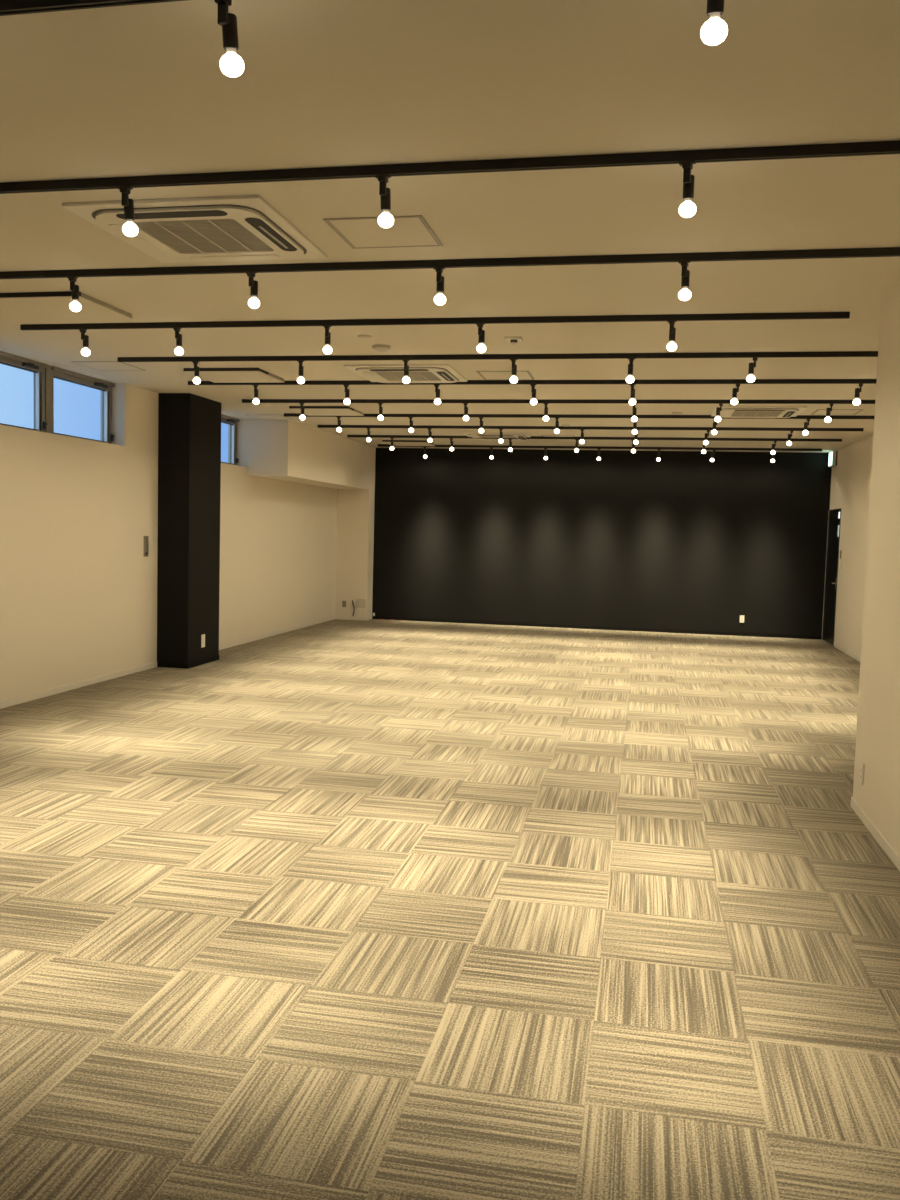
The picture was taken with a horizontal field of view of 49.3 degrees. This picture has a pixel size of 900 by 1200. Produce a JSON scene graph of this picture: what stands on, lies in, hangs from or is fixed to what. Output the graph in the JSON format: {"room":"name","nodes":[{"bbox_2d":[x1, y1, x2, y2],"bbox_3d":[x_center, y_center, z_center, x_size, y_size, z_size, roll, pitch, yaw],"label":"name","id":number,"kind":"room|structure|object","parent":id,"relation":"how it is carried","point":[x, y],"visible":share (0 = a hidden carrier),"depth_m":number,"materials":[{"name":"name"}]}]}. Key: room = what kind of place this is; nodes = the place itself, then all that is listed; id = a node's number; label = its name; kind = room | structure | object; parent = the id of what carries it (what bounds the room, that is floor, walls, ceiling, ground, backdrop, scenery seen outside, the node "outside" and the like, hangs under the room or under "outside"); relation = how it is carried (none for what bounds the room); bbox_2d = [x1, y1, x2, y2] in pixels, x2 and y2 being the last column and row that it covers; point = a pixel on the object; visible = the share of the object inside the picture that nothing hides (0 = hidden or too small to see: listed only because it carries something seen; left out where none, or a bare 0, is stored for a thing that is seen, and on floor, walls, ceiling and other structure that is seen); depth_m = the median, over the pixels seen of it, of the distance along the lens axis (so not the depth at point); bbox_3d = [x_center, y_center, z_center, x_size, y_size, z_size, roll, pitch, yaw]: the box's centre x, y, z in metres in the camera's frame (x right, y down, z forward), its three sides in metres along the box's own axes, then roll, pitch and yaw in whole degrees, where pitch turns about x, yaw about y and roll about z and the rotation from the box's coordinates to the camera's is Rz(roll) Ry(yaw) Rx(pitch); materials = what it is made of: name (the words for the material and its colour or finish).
{"room":"empty event hall","nodes":[
{"label":"empty event hall","id":0,"kind":"room"},
{"bbox_2d":[0,347,336,701],"bbox_3d":[-3.990,-0.591,8.209,0.280,3.068,20.060,2,4,11],"label":"wall","id":1,"kind":"structure","parent":0,"point":[78,586],"depth_m":10.20,"materials":[{"name":"paint"}]},
{"bbox_2d":[0,351,47,431],"bbox_3d":[-3.900,-1.826,8.563,0.130,0.646,1.145,2,4,11],"label":"window","id":2,"kind":"structure","parent":1,"relation":"in","point":[38,368],"depth_m":9.04,"materials":[{"name":"brown metal"}]},
{"bbox_2d":[45,365,51,433],"bbox_3d":[-3.796,-1.867,9.170,0.105,0.646,0.090,2,4,11],"label":"trim","id":3,"kind":"structure","parent":1,"relation":"attached to","point":[48,371],"depth_m":9.15,"materials":[{"name":"paint"}]},
{"bbox_2d":[52,366,114,443],"bbox_3d":[-3.664,-1.903,9.739,0.130,0.646,1.080,2,4,11],"label":"window","id":4,"kind":"structure","parent":1,"relation":"in","point":[105,387],"depth_m":9.95,"materials":[{"name":"brown metal"}]},
{"bbox_2d":[144,536,148,556],"bbox_3d":[-3.333,-0.591,10.771,0.016,0.225,0.100,2,4,11],"label":"controller","id":5,"kind":"object","parent":1,"relation":"attached to","point":[146,538],"visible":1,"depth_m":10.76,"materials":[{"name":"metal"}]},
{"bbox_2d":[0,616,334,708],"bbox_3d":[-3.924,0.926,8.117,0.008,0.060,19.150,2,4,11],"label":"baseboard","id":6,"kind":"structure","parent":1,"relation":"attached to","point":[34,696],"depth_m":10.17,"materials":[{"name":"white plastic"}]},
{"bbox_2d":[221,414,239,464],"bbox_3d":[-3.027,-2.112,12.919,0.130,0.646,0.990,2,4,11],"label":"window","id":7,"kind":"structure","parent":1,"relation":"in","point":[231,421],"depth_m":13.34,"materials":[{"name":"brown metal"}]},
{"bbox_2d":[247,419,375,616],"bbox_3d":[-2.054,-1.068,15.670,0.587,3.068,4.640,2,4,11],"label":"wall","id":8,"kind":"structure","parent":0,"point":[288,450],"depth_m":16.00,"materials":[{"name":"paint"}]},
{"bbox_2d":[356,599,365,607],"bbox_3d":[-1.578,0.062,17.371,0.170,0.160,0.009,2,4,11],"label":"blank plate","id":9,"kind":"object","parent":8,"relation":"attached to","point":[360,603],"visible":1,"depth_m":17.36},
{"bbox_2d":[0,619,899,1199],"bbox_3d":[0.174,1.212,7.494,8.867,0.200,20.060,2,4,11],"label":"floor","id":10,"kind":"structure","parent":0,"point":[336,909],"depth_m":4.05,"materials":[{"name":"carpet"}]},
{"bbox_2d":[157,393,220,662],"bbox_3d":[-3.019,-0.790,11.385,0.377,3.068,0.820,2,4,11],"label":"column","id":11,"kind":"structure","parent":10,"relation":"on","point":[189,425],"depth_m":11.05,"materials":[{"name":"paint"}]},
{"bbox_2d":[157,655,218,668],"bbox_3d":[-3.057,0.710,11.491,0.383,0.060,0.832,2,4,11],"label":"baseboard","id":12,"kind":"structure","parent":11,"relation":"attached to","point":[213,658],"depth_m":11.11,"materials":[{"name":"black plastic"}]},
{"bbox_2d":[201,634,204,647],"bbox_3d":[-2.869,0.475,11.407,0.011,0.150,0.085,2,4,11],"label":"wall socket","id":13,"kind":"object","parent":11,"relation":"attached to","point":[203,635],"visible":1,"depth_m":11.40,"materials":[{"name":"white plastic"}]},
{"bbox_2d":[0,0,899,452],"bbox_3d":[0.263,-2.046,7.262,8.867,0.200,20.060,2,4,11],"label":"ceiling","id":14,"kind":"structure","parent":0,"point":[141,89],"depth_m":4.17,"materials":[{"name":"paint"}]},
{"bbox_2d":[0,291,132,320],"bbox_3d":[-2.623,-1.956,6.548,0.742,0.036,0.660,2,4,11],"label":"ceiling panel","id":15,"kind":"object","parent":14,"relation":"attached to","point":[38,306],"visible":0.98,"depth_m":6.49,"materials":[{"name":"white paint"}]},
{"bbox_2d":[0,0,185,15],"bbox_3d":[-1.141,-1.641,2.697,5.800,0.039,0.029,2,4,11],"label":"ceiling track","id":16,"kind":"object","parent":14,"relation":"attached to","point":[7,7],"visible":1,"depth_m":2.68,"materials":[{"name":"black metal"}]},
{"bbox_2d":[214,0,243,76],"bbox_3d":[-0.592,-1.508,2.628,0.068,0.188,0.096,4,5,26],"label":"track spotlight","id":17,"kind":"object","parent":16,"relation":"hanging from","point":[231,64],"visible":1,"depth_m":2.62,"materials":[{"name":"black metal"}]},
{"bbox_2d":[700,0,727,45],"bbox_3d":[0.646,-1.456,2.384,0.065,0.188,0.096,2,4,11],"label":"track spotlight","id":18,"kind":"object","parent":16,"relation":"hanging from","point":[714,31],"visible":1,"depth_m":2.38,"materials":[{"name":"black glass"}]},
{"bbox_2d":[72,361,145,370],"bbox_3d":[-3.161,-2.168,9.095,0.480,0.004,0.480,2,4,11],"label":"ceiling hatch","id":19,"kind":"object","parent":14,"relation":"attached to","point":[97,365],"visible":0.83,"depth_m":9.08,"materials":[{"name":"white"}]},
{"bbox_2d":[62,195,327,262],"bbox_3d":[-1.205,-1.796,4.824,0.950,0.034,0.950,2,4,11],"label":"air conditioner","id":20,"kind":"object","parent":14,"relation":"attached to","point":[247,227],"visible":0.96,"depth_m":4.70,"materials":[{"name":"white plastic"}]},
{"bbox_2d":[133,219,273,252],"bbox_3d":[-1.205,-1.791,4.824,0.524,0.013,0.524,2,4,11],"label":"grille","id":21,"kind":"object","parent":20,"relation":"attached to","point":[176,235],"depth_m":4.81,"materials":[{"name":"plastic"}]},
{"bbox_2d":[183,368,284,382],"bbox_3d":[-2.043,-2.139,9.343,0.742,0.036,0.660,2,4,11],"label":"ceiling panel","id":22,"kind":"object","parent":14,"relation":"attached to","point":[216,375],"visible":1,"depth_m":9.24,"materials":[{"name":"white paint"}]},
{"bbox_2d":[247,415,290,418],"bbox_3d":[-2.391,-2.423,12.991,0.480,0.004,0.480,2,4,11],"label":"ceiling hatch","id":23,"kind":"object","parent":14,"relation":"attached to","point":[254,416],"visible":0.99,"depth_m":12.98,"materials":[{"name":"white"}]},
{"bbox_2d":[289,406,363,415],"bbox_3d":[-1.500,-2.313,12.003,0.742,0.036,0.660,2,4,11],"label":"ceiling panel","id":24,"kind":"object","parent":14,"relation":"attached to","point":[308,410],"visible":1,"depth_m":11.86,"materials":[{"name":"white paint"}]},
{"bbox_2d":[372,344,390,351],"bbox_3d":[-0.540,-1.984,7.734,0.150,0.035,0.150,2,4,11],"label":"smoke detector","id":25,"kind":"object","parent":14,"relation":"attached to","point":[378,347],"visible":1,"depth_m":7.68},
{"bbox_2d":[323,215,442,248],"bbox_3d":[-0.314,-1.782,4.764,0.475,0.004,0.475,2,4,11],"label":"ceiling hatch","id":26,"kind":"object","parent":14,"relation":"attached to","point":[406,231],"visible":1,"depth_m":4.75,"materials":[{"name":"metal"}]},
{"bbox_2d":[344,364,467,382],"bbox_3d":[-0.382,-2.072,9.035,0.950,0.034,0.950,2,4,11],"label":"air conditioner","id":27,"kind":"object","parent":14,"relation":"attached to","point":[382,373],"visible":0.98,"depth_m":8.87,"materials":[{"name":"white plastic"}]},
{"bbox_2d":[375,372,440,380],"bbox_3d":[-0.382,-2.068,9.036,0.524,0.013,0.524,2,4,11],"label":"grille","id":28,"kind":"object","parent":27,"relation":"attached to","point":[386,376],"depth_m":9.05,"materials":[{"name":"plastic"}]},
{"bbox_2d":[382,440,434,445],"bbox_3d":[-0.676,-2.587,16.173,0.742,0.036,0.660,2,4,11],"label":"ceiling panel","id":29,"kind":"object","parent":14,"relation":"attached to","point":[395,442],"visible":0.84,"depth_m":15.96,"materials":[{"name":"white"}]},
{"bbox_2d":[20,312,849,330],"bbox_3d":[-0.337,-1.904,6.716,5.800,0.039,0.029,2,4,11],"label":"ceiling track","id":30,"kind":"object","parent":14,"relation":"attached to","point":[795,315],"visible":1,"depth_m":6.64,"materials":[{"name":"black metal"}]},
{"bbox_2d":[79,329,89,355],"bbox_3d":[-2.680,-1.889,7.207,0.065,0.190,0.076,4,5,28],"label":"track spotlight","id":31,"kind":"object","parent":30,"relation":"hanging from","point":[85,351],"visible":1,"depth_m":7.19,"materials":[{"name":"black metal"}]},
{"bbox_2d":[173,327,183,354],"bbox_3d":[-1.954,-1.859,7.064,0.065,0.190,0.076,3,4,18],"label":"track spotlight","id":32,"kind":"object","parent":30,"relation":"hanging from","point":[178,351],"visible":1,"depth_m":7.05,"materials":[{"name":"black metal"}]},
{"bbox_2d":[323,325,331,353],"bbox_3d":[-0.855,-1.814,6.847,0.065,0.190,0.076,2,4,5],"label":"track spotlight","id":33,"kind":"object","parent":30,"relation":"hanging from","point":[327,349],"visible":1,"depth_m":6.83,"materials":[{"name":"black metal"}]},
{"bbox_2d":[476,323,485,352],"bbox_3d":[0.212,-1.770,6.636,0.065,0.190,0.076,4,5,27],"label":"track spotlight","id":34,"kind":"object","parent":30,"relation":"hanging from","point":[481,347],"visible":1,"depth_m":6.62,"materials":[{"name":"black metal"}]},
{"bbox_2d":[667,320,676,350],"bbox_3d":[1.447,-1.718,6.392,0.065,0.190,0.076,3,4,24],"label":"track spotlight","id":35,"kind":"object","parent":30,"relation":"hanging from","point":[671,346],"visible":1,"depth_m":6.38,"materials":[{"name":"black metal"}]},
{"bbox_2d":[0,140,899,193],"bbox_3d":[-0.878,-1.727,4.011,5.800,0.039,0.029,2,4,11],"label":"ceiling track","id":36,"kind":"object","parent":14,"relation":"attached to","point":[876,147],"visible":1,"depth_m":3.81,"materials":[{"name":"black metal"}]},
{"bbox_2d":[117,186,137,236],"bbox_3d":[-1.357,-1.636,4.141,0.065,0.189,0.090,3,4,14],"label":"track spotlight","id":37,"kind":"object","parent":36,"relation":"hanging from","point":[129,228],"visible":1,"depth_m":4.13,"materials":[{"name":"black metal"}]},
{"bbox_2d":[375,174,393,227],"bbox_3d":[-0.260,-1.590,3.925,0.065,0.189,0.090,3,4,20],"label":"track spotlight","id":38,"kind":"object","parent":36,"relation":"hanging from","point":[385,220],"visible":1,"depth_m":3.91,"materials":[{"name":"glass"}]},
{"bbox_2d":[679,160,695,217],"bbox_3d":[0.895,-1.543,3.696,0.067,0.189,0.090,4,5,29],"label":"track spotlight","id":39,"kind":"object","parent":36,"relation":"hanging from","point":[687,209],"visible":1,"depth_m":3.68,"materials":[{"name":"black metal"}]},
{"bbox_2d":[0,247,899,278],"bbox_3d":[-0.612,-1.814,5.338,5.800,0.039,0.029,2,4,11],"label":"ceiling track","id":40,"kind":"object","parent":14,"relation":"attached to","point":[885,251],"visible":1,"depth_m":5.18,"materials":[{"name":"black metal"}]},
{"bbox_2d":[67,276,80,311],"bbox_3d":[-2.170,-1.766,5.675,0.065,0.190,0.076,3,4,15],"label":"track spotlight","id":41,"kind":"object","parent":40,"relation":"hanging from","point":[75,306],"visible":1,"depth_m":5.66,"materials":[{"name":"black metal"}]},
{"bbox_2d":[246,272,259,308],"bbox_3d":[-1.094,-1.722,5.461,0.065,0.190,0.076,4,5,30],"label":"track spotlight","id":42,"kind":"object","parent":40,"relation":"hanging from","point":[254,303],"visible":1,"depth_m":5.45,"materials":[{"name":"black metal"}]},
{"bbox_2d":[433,267,445,304],"bbox_3d":[-0.053,-1.679,5.256,0.065,0.190,0.076,3,4,18],"label":"track spotlight","id":43,"kind":"object","parent":40,"relation":"hanging from","point":[439,299],"visible":1,"depth_m":5.24,"materials":[{"name":"black metal"}]},
{"bbox_2d":[678,260,690,300],"bbox_3d":[1.200,-1.627,5.008,0.065,0.190,0.076,4,5,29],"label":"track spotlight","id":44,"kind":"object","parent":40,"relation":"hanging from","point":[684,294],"visible":1,"depth_m":4.99,"materials":[{"name":"black metal"}]},
{"bbox_2d":[118,351,877,361],"bbox_3d":[0.641,-1.962,7.911,7.250,0.039,0.029,2,4,11],"label":"ceiling track","id":45,"kind":"object","parent":14,"relation":"attached to","point":[830,353],"visible":1,"depth_m":7.95,"materials":[{"name":"black metal"}]},
{"bbox_2d":[192,361,200,383],"bbox_3d":[-2.196,-1.968,8.499,0.065,0.190,0.076,2,4,11],"label":"track spotlight","id":46,"kind":"object","parent":45,"relation":"hanging from","point":[196,380],"visible":1,"depth_m":8.49,"materials":[{"name":"black metal"}]},
{"bbox_2d":[297,360,304,383],"bbox_3d":[-1.263,-1.929,8.315,0.065,0.190,0.076,2,4,1],"label":"track spotlight","id":47,"kind":"object","parent":45,"relation":"hanging from","point":[300,380],"visible":1,"depth_m":8.30,"materials":[{"name":"black metal"}]},
{"bbox_2d":[402,360,409,383],"bbox_3d":[-0.363,-1.892,8.137,0.065,0.190,0.076,3,4,13],"label":"track spotlight","id":48,"kind":"object","parent":45,"relation":"hanging from","point":[406,379],"visible":1,"depth_m":8.12,"materials":[{"name":"black metal"}]},
{"bbox_2d":[510,359,517,382],"bbox_3d":[0.519,-1.855,7.963,0.065,0.190,0.076,3,4,19],"label":"track spotlight","id":49,"kind":"object","parent":45,"relation":"hanging from","point":[513,379],"visible":1,"depth_m":7.95,"materials":[{"name":"black metal"}]},
{"bbox_2d":[626,358,634,382],"bbox_3d":[1.432,-1.818,7.782,0.065,0.190,0.076,2,4,1],"label":"track spotlight","id":50,"kind":"object","parent":45,"relation":"hanging from","point":[630,378],"visible":1,"depth_m":7.77,"materials":[{"name":"black metal"}]},
{"bbox_2d":[746,357,757,382],"bbox_3d":[2.335,-1.779,7.588,0.076,0.190,0.065,3,4,24],"label":"track spotlight","id":51,"kind":"object","parent":45,"relation":"hanging from","point":[750,378],"visible":1,"depth_m":7.57,"materials":[{"name":"black metal"}]},
{"bbox_2d":[462,432,533,440],"bbox_3d":[0.733,-2.445,14.705,0.950,0.034,0.950,2,4,11],"label":"air conditioner","id":52,"kind":"object","parent":14,"relation":"attached to","point":[473,435],"visible":0.89,"depth_m":14.42,"materials":[{"name":"white plastic"}]},
{"bbox_2d":[480,436,515,437],"bbox_3d":[0.733,-2.440,14.705,0.524,0.013,0.524,2,4,11],"label":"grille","id":53,"kind":"object","parent":52,"relation":"attached to","point":[480,436],"depth_m":14.61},
{"bbox_2d":[476,371,534,379],"bbox_3d":[0.514,-2.061,9.000,0.475,0.004,0.475,2,4,11],"label":"ceiling hatch","id":54,"kind":"object","parent":14,"relation":"attached to","point":[486,375],"visible":1,"depth_m":8.99,"materials":[{"name":"paint"}]},
{"bbox_2d":[505,337,522,344],"bbox_3d":[0.474,-1.917,7.280,0.124,0.050,0.124,2,4,11],"label":"ceiling sensor","id":55,"kind":"object","parent":14,"relation":"attached to","point":[513,340],"visible":1,"depth_m":7.25,"materials":[{"name":"white plastic"}]},
{"bbox_2d":[188,379,876,384],"bbox_3d":[0.905,-2.049,9.227,7.250,0.039,0.029,2,4,11],"label":"ceiling track","id":56,"kind":"object","parent":14,"relation":"attached to","point":[680,381],"visible":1,"depth_m":9.13,"materials":[{"name":"black metal"}]},
{"bbox_2d":[253,385,258,403],"bbox_3d":[-1.941,-2.054,9.817,0.065,0.190,0.076,2,4,4],"label":"track spotlight","id":57,"kind":"object","parent":56,"relation":"hanging from","point":[255,401],"visible":1,"depth_m":9.80,"materials":[{"name":"black metal"}]},
{"bbox_2d":[344,384,349,404],"bbox_3d":[-1.012,-2.016,9.633,0.065,0.190,0.076,3,4,22],"label":"track spotlight","id":58,"kind":"object","parent":56,"relation":"hanging from","point":[346,401],"visible":1,"depth_m":9.62,"materials":[{"name":"black metal"}]},
{"bbox_2d":[434,384,440,404],"bbox_3d":[-0.120,-1.979,9.457,0.065,0.190,0.076,4,5,27],"label":"track spotlight","id":59,"kind":"object","parent":56,"relation":"hanging from","point":[437,401],"visible":1,"depth_m":9.44,"materials":[{"name":"black metal"}]},
{"bbox_2d":[530,384,536,404],"bbox_3d":[0.791,-1.941,9.277,0.065,0.190,0.076,4,5,27],"label":"track spotlight","id":60,"kind":"object","parent":56,"relation":"hanging from","point":[533,401],"visible":1,"depth_m":9.26,"materials":[{"name":"glass"}]},
{"bbox_2d":[629,384,635,404],"bbox_3d":[1.694,-1.904,9.099,0.065,0.190,0.076,3,4,21],"label":"track spotlight","id":61,"kind":"object","parent":56,"relation":"hanging from","point":[632,401],"visible":1,"depth_m":9.08,"materials":[{"name":"glass"}]},
{"bbox_2d":[731,383,739,404],"bbox_3d":[2.587,-1.865,8.899,0.076,0.190,0.065,2,4,2],"label":"track spotlight","id":62,"kind":"object","parent":56,"relation":"hanging from","point":[734,401],"visible":1,"depth_m":8.88,"materials":[{"name":"black metal"}]},
{"bbox_2d":[853,383,862,404],"bbox_3d":[3.618,-1.823,8.702,0.076,0.190,0.065,3,4,20],"label":"track spotlight","id":63,"kind":"object","parent":56,"relation":"hanging from","point":[856,401],"visible":1,"depth_m":8.69,"materials":[{"name":"black metal"}]},
{"bbox_2d":[541,435,574,436],"bbox_3d":[1.626,-2.430,14.629,0.475,0.004,0.475,2,4,11],"label":"ceiling hatch","id":64,"kind":"object","parent":14,"relation":"attached to","point":[541,435],"visible":0.59,"depth_m":14.45,"materials":[{"name":"metal"}]},
{"bbox_2d":[242,399,874,403],"bbox_3d":[1.170,-2.135,10.553,7.250,0.039,0.029,2,4,11],"label":"ceiling track","id":65,"kind":"object","parent":14,"relation":"attached to","point":[243,400],"visible":1,"depth_m":10.55,"materials":[{"name":"black metal"}]},
{"bbox_2d":[299,403,304,419],"bbox_3d":[-1.676,-2.141,11.143,0.065,0.190,0.076,2,4,13],"label":"track spotlight","id":66,"kind":"object","parent":65,"relation":"hanging from","point":[302,417],"visible":1,"depth_m":11.13,"materials":[{"name":"black metal"}]},
{"bbox_2d":[378,403,383,419],"bbox_3d":[-0.774,-2.104,10.965,0.065,0.190,0.076,2,4,11],"label":"track spotlight","id":67,"kind":"object","parent":65,"relation":"hanging from","point":[380,417],"visible":1,"depth_m":10.95,"materials":[{"name":"glass"}]},
{"bbox_2d":[463,403,468,420],"bbox_3d":[0.176,-2.065,10.777,0.065,0.190,0.076,3,4,19],"label":"track spotlight","id":68,"kind":"object","parent":65,"relation":"hanging from","point":[465,418],"visible":1,"depth_m":10.76,"materials":[{"name":"black metal"}]},
{"bbox_2d":[543,403,548,420],"bbox_3d":[1.039,-2.029,10.607,0.065,0.190,0.076,3,4,14],"label":"track spotlight","id":69,"kind":"object","parent":65,"relation":"hanging from","point":[545,418],"visible":1,"depth_m":10.59,"materials":[{"name":"black metal"}]},
{"bbox_2d":[631,403,636,421],"bbox_3d":[1.959,-1.991,10.424,0.065,0.190,0.076,4,5,29],"label":"track spotlight","id":70,"kind":"object","parent":65,"relation":"hanging from","point":[634,418],"visible":0.9,"depth_m":10.41,"materials":[{"name":"black metal"}]},
{"bbox_2d":[715,403,722,421],"bbox_3d":[2.805,-1.955,10.242,0.076,0.190,0.065,3,4,24],"label":"track spotlight","id":71,"kind":"object","parent":65,"relation":"hanging from","point":[718,409],"visible":1,"depth_m":10.23,"materials":[{"name":"black metal"}]},
{"bbox_2d":[825,403,832,422],"bbox_3d":[3.873,-1.911,10.029,0.076,0.190,0.065,3,4,20],"label":"track spotlight","id":72,"kind":"object","parent":65,"relation":"hanging from","point":[828,410],"visible":1,"depth_m":10.01,"materials":[{"name":"black metal"}]},
{"bbox_2d":[284,413,873,418],"bbox_3d":[1.430,-2.221,11.851,7.250,0.039,0.029,2,4,11],"label":"ceiling track","id":73,"kind":"object","parent":14,"relation":"attached to","point":[285,414],"visible":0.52,"depth_m":11.84,"materials":[{"name":"black metal"}]},
{"bbox_2d":[337,417,341,431],"bbox_3d":[-1.406,-2.226,12.440,0.065,0.190,0.076,2,4,10],"label":"track spotlight","id":74,"kind":"object","parent":73,"relation":"hanging from","point":[339,429],"visible":1,"depth_m":12.43,"materials":[{"name":"black metal"}]},
{"bbox_2d":[408,417,413,432],"bbox_3d":[-0.486,-2.188,12.258,0.065,0.190,0.076,3,4,18],"label":"track spotlight","id":75,"kind":"object","parent":73,"relation":"hanging from","point":[411,429],"visible":1,"depth_m":12.24,"materials":[{"name":"black metal"}]},
{"bbox_2d":[478,417,483,432],"bbox_3d":[0.386,-2.152,12.085,0.065,0.190,0.076,3,4,21],"label":"track spotlight","id":76,"kind":"object","parent":73,"relation":"hanging from","point":[481,430],"visible":1,"depth_m":12.07,"materials":[{"name":"black metal"}]},
{"bbox_2d":[554,418,559,433],"bbox_3d":[1.299,-2.114,11.906,0.065,0.190,0.076,2,4,13],"label":"track spotlight","id":77,"kind":"object","parent":73,"relation":"hanging from","point":[556,430],"visible":1,"depth_m":11.89,"materials":[{"name":"black metal"}]},
{"bbox_2d":[632,418,637,433],"bbox_3d":[2.210,-2.076,11.726,0.065,0.190,0.076,3,4,17],"label":"track spotlight","id":78,"kind":"object","parent":73,"relation":"hanging from","point":[634,431],"visible":0.73,"depth_m":11.71,"materials":[{"name":"glass"}]},
{"bbox_2d":[711,422,717,434],"bbox_3d":[3.114,-2.038,11.528,0.076,0.190,0.065,3,4,17],"label":"track spotlight","id":79,"kind":"object","parent":73,"relation":"hanging from","point":[714,432],"visible":0.8,"depth_m":11.51,"materials":[{"name":"black metal"}]},
{"bbox_2d":[803,419,809,434],"bbox_3d":[4.113,-1.996,11.326,0.076,0.190,0.065,2,4,3],"label":"track spotlight","id":80,"kind":"object","parent":73,"relation":"hanging from","point":[805,432],"visible":1,"depth_m":11.31,"materials":[{"name":"black metal"}]},
{"bbox_2d":[318,425,863,430],"bbox_3d":[1.689,-2.305,13.145,7.250,0.039,0.029,2,4,11],"label":"ceiling track","id":81,"kind":"object","parent":14,"relation":"attached to","point":[319,426],"visible":1,"depth_m":13.09,"materials":[{"name":"black metal"}]},
{"bbox_2d":[427,428,431,441],"bbox_3d":[-0.276,-2.275,13.561,0.065,0.190,0.076,3,4,24],"label":"track spotlight","id":82,"kind":"object","parent":81,"relation":"hanging from","point":[429,429],"visible":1,"depth_m":13.54,"materials":[{"name":"glass"}]},
{"bbox_2d":[580,429,584,443],"bbox_3d":[1.773,-2.190,13.157,0.065,0.190,0.076,3,4,15],"label":"track spotlight","id":83,"kind":"object","parent":81,"relation":"hanging from","point":[582,430],"visible":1,"depth_m":13.14,"materials":[{"name":"black metal"}]},
{"bbox_2d":[703,430,709,444],"bbox_3d":[3.353,-2.123,12.821,0.076,0.190,0.065,2,4,5],"label":"track spotlight","id":84,"kind":"object","parent":81,"relation":"hanging from","point":[705,442],"visible":1,"depth_m":12.80,"materials":[{"name":"black metal"}]},
{"bbox_2d":[786,431,792,445],"bbox_3d":[4.373,-2.081,12.624,0.076,0.190,0.065,3,4,17],"label":"track spotlight","id":85,"kind":"object","parent":81,"relation":"hanging from","point":[788,443],"visible":1,"depth_m":12.61,"materials":[{"name":"glass"}]},
{"bbox_2d":[347,435,841,441],"bbox_3d":[1.963,-2.395,14.511,7.250,0.039,0.029,2,4,11],"label":"ceiling track","id":86,"kind":"object","parent":14,"relation":"attached to","point":[360,436],"visible":0.96,"depth_m":14.38,"materials":[{"name":"black metal"}]},
{"bbox_2d":[378,444,821,450],"bbox_3d":[2.298,-2.496,16.057,7.200,0.039,0.029,2,4,11],"label":"ceiling track","id":87,"kind":"object","parent":14,"relation":"attached to","point":[379,445],"visible":1,"depth_m":15.97,"materials":[{"name":"black metal"}]},
{"bbox_2d":[711,406,806,417],"bbox_3d":[3.462,-2.113,11.083,0.950,0.034,0.950,2,4,11],"label":"air conditioner","id":88,"kind":"object","parent":14,"relation":"attached to","point":[727,411],"visible":0.91,"depth_m":10.90,"materials":[{"name":"white plastic"}]},
{"bbox_2d":[731,411,782,416],"bbox_3d":[3.462,-2.108,11.084,0.524,0.013,0.524,2,4,11],"label":"grille","id":89,"kind":"object","parent":88,"relation":"attached to","point":[733,413],"depth_m":11.09,"materials":[{"name":"plastic"}]},
{"bbox_2d":[811,409,863,414],"bbox_3d":[4.312,-2.095,10.945,0.475,0.004,0.475,2,4,11],"label":"ceiling hatch","id":90,"kind":"object","parent":14,"relation":"attached to","point":[818,411],"visible":1,"depth_m":10.92,"materials":[{"name":"metal"}]},
{"bbox_2d":[372,448,831,635],"bbox_3d":[2.444,-1.040,16.999,7.720,3.068,0.280,2,4,11],"label":"wall","id":91,"kind":"structure","parent":0,"point":[683,540],"depth_m":16.81,"materials":[{"name":"paint"}]},
{"bbox_2d":[335,616,821,639],"bbox_3d":[2.050,0.469,16.851,8.285,0.060,0.358,2,4,11],"label":"baseboard","id":92,"kind":"structure","parent":91,"relation":"attached to","point":[373,617],"depth_m":16.97,"materials":[{"name":"black plastic"}]},
{"bbox_2d":[822,511,828,631],"bbox_3d":[6.179,-0.411,16.143,0.013,2.140,0.012,2,4,11],"label":"trim","id":93,"kind":"structure","parent":91,"relation":"attached to","point":[828,511],"depth_m":16.14,"materials":[{"name":"metal"}]},
{"bbox_2d":[829,435,872,657],"bbox_3d":[5.316,-0.534,10.984,0.280,3.068,10.990,2,4,11],"label":"wall","id":94,"kind":"structure","parent":0,"point":[851,477],"depth_m":14.18,"materials":[{"name":"paint"}]},
{"bbox_2d":[822,508,840,645],"bbox_3d":[6.095,-0.376,15.650,0.115,2.135,0.985,2,4,11],"label":"door","id":95,"kind":"structure","parent":94,"relation":"in","point":[834,521],"depth_m":15.67,"materials":[{"name":"metal"}]},
{"bbox_2d":[828,451,837,466],"bbox_3d":[6.149,-2.264,15.752,0.073,0.238,0.370,2,4,11],"label":"exit sign","id":96,"kind":"object","parent":94,"relation":"attached to","point":[833,455],"visible":1,"depth_m":15.61,"materials":[{"name":"white plastic"}]},
{"bbox_2d":[853,282,899,856],"bbox_3d":[2.562,0.077,1.326,1.890,3.068,9.070,2,4,11],"label":"wall","id":97,"kind":"structure","parent":0,"point":[877,748],"depth_m":5.51,"materials":[{"name":"paint"}]},
{"bbox_2d":[859,762,863,784],"bbox_3d":[2.439,1.028,5.812,0.011,0.125,0.075,2,4,11],"label":"wall socket","id":98,"kind":"object","parent":97,"relation":"attached to","point":[861,778],"visible":1,"depth_m":5.79,"materials":[{"name":"white plastic"}]},
{"bbox_2d":[834,643,899,870],"bbox_3d":[3.355,1.251,6.333,1.618,0.060,18.470,2,4,11],"label":"baseboard","id":99,"kind":"structure","parent":97,"relation":"attached to","point":[867,822],"depth_m":5.48,"materials":[{"name":"white plastic"}]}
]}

